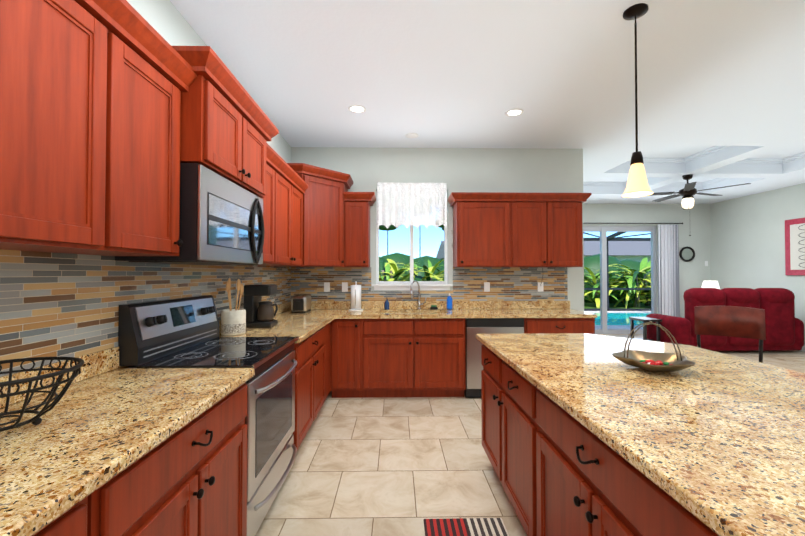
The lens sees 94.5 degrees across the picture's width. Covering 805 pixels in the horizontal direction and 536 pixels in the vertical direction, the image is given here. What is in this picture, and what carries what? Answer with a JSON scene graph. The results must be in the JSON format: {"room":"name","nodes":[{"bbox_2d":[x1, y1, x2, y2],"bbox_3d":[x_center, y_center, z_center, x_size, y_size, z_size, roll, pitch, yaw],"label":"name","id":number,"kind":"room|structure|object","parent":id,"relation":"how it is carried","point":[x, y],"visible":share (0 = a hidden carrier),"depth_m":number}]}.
{"room":"kitchen","nodes":[
{"label":"kitchen","id":0,"kind":"room"},
{"bbox_2d":[126,0,290,162],"bbox_3d":[-1.399,-0.238,1.410,0.150,3.220,6.670,0,-1,-1],"label":"wall","id":1,"kind":"structure","parent":0,"point":[168,22],"depth_m":2.17},
{"bbox_2d":[0,0,131,255],"bbox_3d":[-1.152,-0.490,1.013,0.325,0.852,0.619,0,-1,-1],"label":"upper cabinet","id":2,"kind":"object","parent":1,"relation":"attached to","point":[114,114],"depth_m":1.11},
{"bbox_2d":[76,16,187,259],"bbox_3d":[-1.160,-0.483,1.451,0.325,0.852,0.514,0,-1,-1],"label":"upper cabinet","id":3,"kind":"object","parent":1,"relation":"attached to","point":[159,80],"depth_m":1.52},
{"bbox_2d":[0,300,290,407],"bbox_3d":[-1.318,0.412,1.690,0.019,0.099,5.746,0,-1,-1],"label":"backsplash","id":4,"kind":"structure","parent":1,"relation":"attached to","point":[107,359],"depth_m":1.49},
{"bbox_2d":[168,48,251,187],"bbox_3d":[-1.122,-0.736,1.957,0.418,0.492,0.480,0,-1,-1],"label":"upper cabinet","id":5,"kind":"object","parent":1,"relation":"attached to","point":[219,114],"depth_m":1.84},
{"bbox_2d":[115,163,264,264],"bbox_3d":[-1.123,-0.251,2.125,0.408,0.456,0.820,0,-1,-1],"label":"microwave","id":6,"kind":"object","parent":5,"relation":"attached to","point":[221,220],"visible":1,"depth_m":1.86},
{"bbox_2d":[244,104,271,199],"bbox_3d":[-1.129,-0.730,2.307,0.418,0.492,0.480,0,-1,-1],"label":"upper cabinet","id":7,"kind":"object","parent":1,"relation":"attached to","point":[261,130],"depth_m":2.43},
{"bbox_2d":[240,160,295,267],"bbox_3d":[-1.191,-0.456,3.223,0.325,0.852,0.589,0,-1,-1],"label":"upper cabinet","id":8,"kind":"object","parent":1,"relation":"attached to","point":[287,177],"depth_m":3.37},
{"bbox_2d":[263,152,279,263],"bbox_3d":[-1.184,-0.463,2.802,0.325,0.852,0.510,0,-1,-1],"label":"upper cabinet","id":9,"kind":"object","parent":1,"relation":"attached to","point":[271,208],"depth_m":2.94},
{"bbox_2d":[296,176,303,267],"bbox_3d":[-1.199,-0.450,3.643,0.325,0.852,0.513,0,-1,-1],"label":"upper cabinet","id":10,"kind":"object","parent":1,"relation":"attached to","point":[299,183],"depth_m":3.79},
{"bbox_2d":[291,147,583,311],"bbox_3d":[0.442,-0.188,4.703,3.650,3.220,0.150,0,-1,-1],"label":"wall","id":11,"kind":"structure","parent":0,"point":[518,170],"depth_m":4.65},
{"bbox_2d":[288,164,352,267],"bbox_3d":[-0.988,-0.545,4.257,0.769,1.062,0.698,0,-1,-1],"label":"upper cabinet","id":12,"kind":"object","parent":11,"relation":"attached to","point":[327,198],"depth_m":4.12},
{"bbox_2d":[324,282,329,291],"bbox_3d":[-0.931,0.235,4.586,0.072,0.116,0.006,0,-1,-1],"label":"electrical outlet plate","id":13,"kind":"object","parent":11,"relation":"attached to","point":[326,284],"depth_m":4.58},
{"bbox_2d":[342,282,347,291],"bbox_3d":[-0.711,0.235,4.590,0.072,0.116,0.006,0,-1,-1],"label":"electrical outlet plate","id":14,"kind":"object","parent":11,"relation":"attached to","point":[345,287],"depth_m":4.59},
{"bbox_2d":[352,192,371,267],"bbox_3d":[-0.536,-0.438,4.449,0.279,0.852,0.325,0,-1,-1],"label":"upper cabinet","id":15,"kind":"object","parent":11,"relation":"attached to","point":[361,201],"depth_m":4.29},
{"bbox_2d":[372,190,452,289],"bbox_3d":[0.118,-0.351,4.667,1.000,1.255,0.155,0,-1,-1],"label":"kitchen window","id":16,"kind":"structure","parent":11,"relation":"in","point":[406,285],"depth_m":4.69},
{"bbox_2d":[377,182,446,228],"bbox_3d":[0.117,-0.765,4.566,0.865,0.570,0.056,0,-1,-1],"label":"valance curtain","id":17,"kind":"object","parent":16,"relation":"attached to","point":[428,196],"visible":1,"depth_m":4.57},
{"bbox_2d":[311,300,569,307],"bbox_3d":[0.357,0.547,4.361,3.462,0.287,0.503,0,-1,-1],"label":"backsplash","id":18,"kind":"structure","parent":11,"relation":"attached to","point":[314,303],"depth_m":4.60},
{"bbox_2d":[452,192,519,267],"bbox_3d":[0.979,-0.437,4.476,0.695,0.852,0.325,0,-1,-1],"label":"upper cabinet","id":19,"kind":"object","parent":11,"relation":"attached to","point":[486,225],"depth_m":4.32},
{"bbox_2d":[484,282,489,291],"bbox_3d":[1.049,0.236,4.621,0.072,0.116,0.006,0,-1,-1],"label":"electrical outlet plate","id":20,"kind":"object","parent":11,"relation":"attached to","point":[486,284],"depth_m":4.62},
{"bbox_2d":[520,193,555,267],"bbox_3d":[1.464,-0.437,4.485,0.556,0.852,0.325,0,-1,-1],"label":"upper cabinet","id":21,"kind":"object","parent":11,"relation":"attached to","point":[537,210],"depth_m":4.33},
{"bbox_2d":[538,282,542,291],"bbox_3d":[1.718,0.236,4.633,0.072,0.116,0.006,0,-1,-1],"label":"electrical outlet plate","id":22,"kind":"object","parent":11,"relation":"attached to","point":[540,286],"depth_m":4.63},
{"bbox_2d":[556,193,583,267],"bbox_3d":[1.857,-0.437,4.492,0.490,0.852,0.325,0,-1,-1],"label":"upper cabinet","id":23,"kind":"object","parent":11,"relation":"attached to","point":[569,241],"depth_m":4.34},
{"bbox_2d":[170,0,804,203],"bbox_3d":[2.833,-1.679,3.323,8.680,0.320,10.300,0,-1,-1],"label":"ceiling","id":24,"kind":"structure","parent":0,"point":[720,93],"depth_m":2.99},
{"bbox_2d":[348,105,365,112],"bbox_3d":[-0.432,-1.512,3.542,0.170,0.008,0.170,0,-1,-1],"label":"recessed light","id":25,"kind":"object","parent":24,"relation":"in","point":[357,108],"visible":1,"depth_m":3.53},
{"bbox_2d":[405,133,417,137],"bbox_3d":[0.106,-1.499,4.222,0.150,0.012,0.150,0,-1,-1],"label":"ceiling speaker","id":26,"kind":"object","parent":24,"relation":"attached to","point":[411,135],"visible":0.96,"depth_m":4.20},
{"bbox_2d":[505,108,522,116],"bbox_3d":[1.087,-1.510,3.619,0.170,0.008,0.170,0,-1,-1],"label":"recessed light","id":27,"kind":"object","parent":24,"relation":"in","point":[514,112],"visible":1,"depth_m":3.62},
{"bbox_2d":[622,3,652,196],"bbox_3d":[1.392,-0.986,2.216,0.160,1.100,0.160,0,-1,-1],"label":"pendant light","id":28,"kind":"object","parent":24,"relation":"hanging from","point":[637,185],"visible":1,"depth_m":2.20},
{"bbox_2d":[647,174,750,235],"bbox_3d":[4.554,-0.993,5.995,1.446,0.970,1.378,0,-1,-1],"label":"ceiling fan","id":29,"kind":"object","parent":24,"relation":"hanging from","point":[688,191],"visible":1,"depth_m":5.90},
{"bbox_2d":[255,334,804,535],"bbox_3d":[2.833,1.451,3.275,8.680,0.100,10.300,0,-1,-1],"label":"floor","id":30,"kind":"structure","parent":0,"point":[384,466],"depth_m":2.56},
{"bbox_2d":[40,484,111,535],"bbox_3d":[-0.995,0.920,0.401,0.618,0.874,0.875,0,-1,-1],"label":"base cabinet","id":31,"kind":"object","parent":30,"relation":"on","point":[92,517],"depth_m":0.85},
{"bbox_2d":[108,384,246,535],"bbox_3d":[-1.011,0.933,1.278,0.618,0.874,0.880,0,-1,-1],"label":"base cabinet","id":32,"kind":"object","parent":30,"relation":"on","point":[194,484],"depth_m":1.26},
{"bbox_2d":[0,368,254,535],"bbox_3d":[-0.981,0.461,0.274,0.642,0.040,2.904,0,-1,-1],"label":"countertop","id":33,"kind":"structure","parent":32,"relation":"on","point":[103,426],"depth_m":1.03},
{"bbox_2d":[0,357,83,431],"bbox_3d":[-1.123,0.368,1.040,0.356,0.166,0.356,0,-1,-1],"label":"fruit basket","id":34,"kind":"object","parent":33,"relation":"on","point":[37,419],"visible":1,"depth_m":1.08},
{"bbox_2d":[118,295,298,535],"bbox_3d":[-0.989,0.781,2.130,0.676,1.205,0.801,0,-1,-1],"label":"range","id":35,"kind":"object","parent":30,"relation":"on","point":[177,333],"visible":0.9,"depth_m":1.98},
{"bbox_2d":[293,340,327,449],"bbox_3d":[-1.043,0.961,3.074,0.618,0.874,1.079,0,-1,-1],"label":"base cabinet","id":36,"kind":"object","parent":30,"relation":"on","point":[311,369],"depth_m":2.93},
{"bbox_2d":[219,308,596,343],"bbox_3d":[0.370,0.511,3.590,3.462,0.040,2.047,0,-1,-1],"label":"countertop","id":37,"kind":"structure","parent":36,"relation":"on","point":[319,325],"depth_m":3.99},
{"bbox_2d":[221,278,245,335],"bbox_3d":[-1.222,0.275,2.703,0.167,0.403,0.181,0,-1,-1],"label":"utensil crock","id":38,"kind":"object","parent":37,"relation":"on","point":[233,322],"visible":1,"depth_m":2.64},
{"bbox_2d":[244,284,277,327],"bbox_3d":[-1.169,0.310,3.091,0.220,0.345,0.219,0,-1,-1],"label":"coffee maker","id":39,"kind":"object","parent":37,"relation":"on","point":[260,313],"visible":0.98,"depth_m":2.99},
{"bbox_2d":[291,295,310,312],"bbox_3d":[-1.144,0.404,4.208,0.170,0.192,0.305,0,-1,-1],"label":"toaster","id":40,"kind":"object","parent":37,"relation":"on","point":[300,303],"visible":1,"depth_m":4.08},
{"bbox_2d":[349,281,362,310],"bbox_3d":[-0.553,0.330,4.432,0.170,0.347,0.170,0,-1,-1],"label":"paper towel","id":41,"kind":"object","parent":37,"relation":"on","point":[355,297],"visible":1,"depth_m":4.38},
{"bbox_2d":[384,297,388,309],"bbox_3d":[-0.190,0.427,4.534,0.060,0.155,0.065,0,-1,-1],"label":"soap dispenser","id":42,"kind":"object","parent":37,"relation":"on","point":[386,304],"visible":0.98,"depth_m":4.51},
{"bbox_2d":[447,293,451,308],"bbox_3d":[0.575,0.408,4.551,0.072,0.195,0.046,0,-1,-1],"label":"dish soap","id":43,"kind":"object","parent":37,"relation":"on","point":[449,302],"visible":1,"depth_m":4.53},
{"bbox_2d":[328,344,331,393],"bbox_3d":[-1.066,0.972,3.798,0.598,0.874,0.371,0,-1,-1],"label":"base cabinet","id":44,"kind":"object","parent":30,"relation":"on","point":[329,345],"depth_m":3.92},
{"bbox_2d":[332,344,363,397],"bbox_3d":[-0.610,0.979,4.280,0.330,0.874,0.617,0,-1,-1],"label":"base cabinet","id":45,"kind":"object","parent":30,"relation":"on","point":[347,359],"depth_m":3.98},
{"bbox_2d":[364,344,465,396],"bbox_3d":[0.114,1.066,4.292,1.119,0.700,0.617,0,-1,-1],"label":"base cabinet","id":46,"kind":"object","parent":30,"relation":"on","point":[390,370],"depth_m":3.99},
{"bbox_2d":[423,518,508,535],"bbox_3d":[0.342,1.365,1.311,0.430,0.010,1.460,0,-1,-1],"label":"kitchen rug","id":47,"kind":"object","parent":30,"relation":"on","point":[468,527],"visible":1,"depth_m":1.97},
{"bbox_2d":[464,318,523,397],"bbox_3d":[0.994,0.981,4.293,0.624,0.871,0.594,0,-1,-1],"label":"dishwasher","id":48,"kind":"object","parent":30,"relation":"on","point":[473,344],"visible":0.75,"depth_m":4.00},
{"bbox_2d":[479,341,723,535],"bbox_3d":[1.034,0.930,1.095,0.954,0.874,3.190,0,-1,-1],"label":"kitchen island","id":49,"kind":"object","parent":30,"relation":"on","point":[585,434],"depth_m":1.40},
{"bbox_2d":[476,333,804,535],"bbox_3d":[1.171,0.473,1.120,1.220,0.039,3.220,0,-1,-1],"label":"island countertop","id":50,"kind":"structure","parent":49,"relation":"on","point":[724,434],"depth_m":1.14},
{"bbox_2d":[612,321,694,371],"bbox_3d":[1.155,0.353,1.717,0.329,0.217,0.315,0,-1,-1],"label":"candy bowl","id":51,"kind":"object","parent":50,"relation":"on","point":[654,361],"visible":1,"depth_m":1.72},
{"bbox_2d":[629,317,661,341],"bbox_3d":[4.421,1.185,6.788,0.320,0.540,0.440,0,-1,-1],"label":"end table","id":52,"kind":"object","parent":30,"relation":"on","point":[646,319],"visible":0.75,"depth_m":6.62},
{"bbox_2d":[646,288,803,350],"bbox_3d":[5.723,0.880,6.686,2.240,1.065,0.960,0,-1,-1],"label":"sofa","id":53,"kind":"object","parent":30,"relation":"on","point":[784,327],"visible":0.75,"depth_m":6.25},
{"bbox_2d":[694,306,765,362],"bbox_3d":[2.522,0.852,2.865,0.451,1.086,0.519,-1,-1,39],"label":"bar stool","id":54,"kind":"object","parent":30,"relation":"on","point":[737,321],"visible":0.38,"depth_m":3.03},
{"bbox_3d":[6.541,1.171,7.896,0.500,0.600,0.500,0,-1,-1],"label":"table","id":55,"kind":"object","parent":30,"relation":"on","visible":0},
{"bbox_2d":[701,281,719,288],"bbox_3d":[6.541,0.571,7.906,0.340,0.600,0.340,0,-1,-1],"label":"table lamp","id":56,"kind":"object","parent":55,"relation":"on","point":[710,284],"visible":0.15,"depth_m":7.80},
{"bbox_2d":[583,204,710,317],"bbox_3d":[4.642,-0.131,8.408,4.880,3.220,0.150,0,-1,-1],"label":"wall","id":57,"kind":"structure","parent":0,"point":[695,272],"depth_m":8.37},
{"bbox_2d":[584,226,656,333],"bbox_3d":[4.547,0.269,8.395,2.330,2.420,0.080,0,-1,-1],"label":"sliding glass door","id":58,"kind":"structure","parent":57,"relation":"attached to","point":[603,230],"depth_m":8.38},
{"bbox_2d":[583,223,682,223],"bbox_3d":[4.760,-0.993,8.292,2.970,0.040,0.108,0,-1,-1],"label":"curtain rod","id":59,"kind":"object","parent":57,"relation":"attached to","point":[632,223],"visible":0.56,"depth_m":8.26},
{"bbox_2d":[658,224,679,316],"bbox_3d":[5.905,0.247,8.259,0.490,2.420,0.067,0,-1,-1],"label":"curtain","id":60,"kind":"object","parent":59,"relation":"hanging from","point":[668,275],"visible":0.75,"depth_m":8.25},
{"bbox_2d":[679,246,694,261],"bbox_3d":[6.384,-0.312,8.347,0.340,0.340,0.035,0,-1,-1],"label":"wall clock","id":61,"kind":"object","parent":57,"relation":"attached to","point":[687,254],"visible":0.98,"depth_m":8.35},
{"bbox_2d":[710,183,804,344],"bbox_3d":[7.098,-0.209,3.301,0.150,3.220,10.150,0,-1,-1],"label":"wall","id":62,"kind":"structure","parent":0,"point":[747,236],"depth_m":7.31},
{"bbox_2d":[785,218,804,274],"bbox_3d":[6.943,-0.373,6.337,0.049,1.000,0.820,0,-1,-1],"label":"picture","id":63,"kind":"object","parent":62,"relation":"attached to","point":[794,246],"visible":0.98,"depth_m":6.56},
{"label":"outside","id":64,"kind":"structure","parent":0,"visible":0},
{"bbox_2d":[584,303,650,328],"bbox_3d":[4.461,1.916,34.905,130.000,0.058,110.000,0,-1,-1],"label":"ground","id":65,"kind":"structure","parent":64,"point":[612,305],"depth_m":13.32},
{"bbox_2d":[379,204,650,324],"bbox_3d":[7.311,-2.592,24.747,46.265,10.158,32.150,0,-1,-1],"label":"garden","id":66,"kind":"object","parent":65,"relation":"on","point":[634,268],"depth_m":15.46}
]}

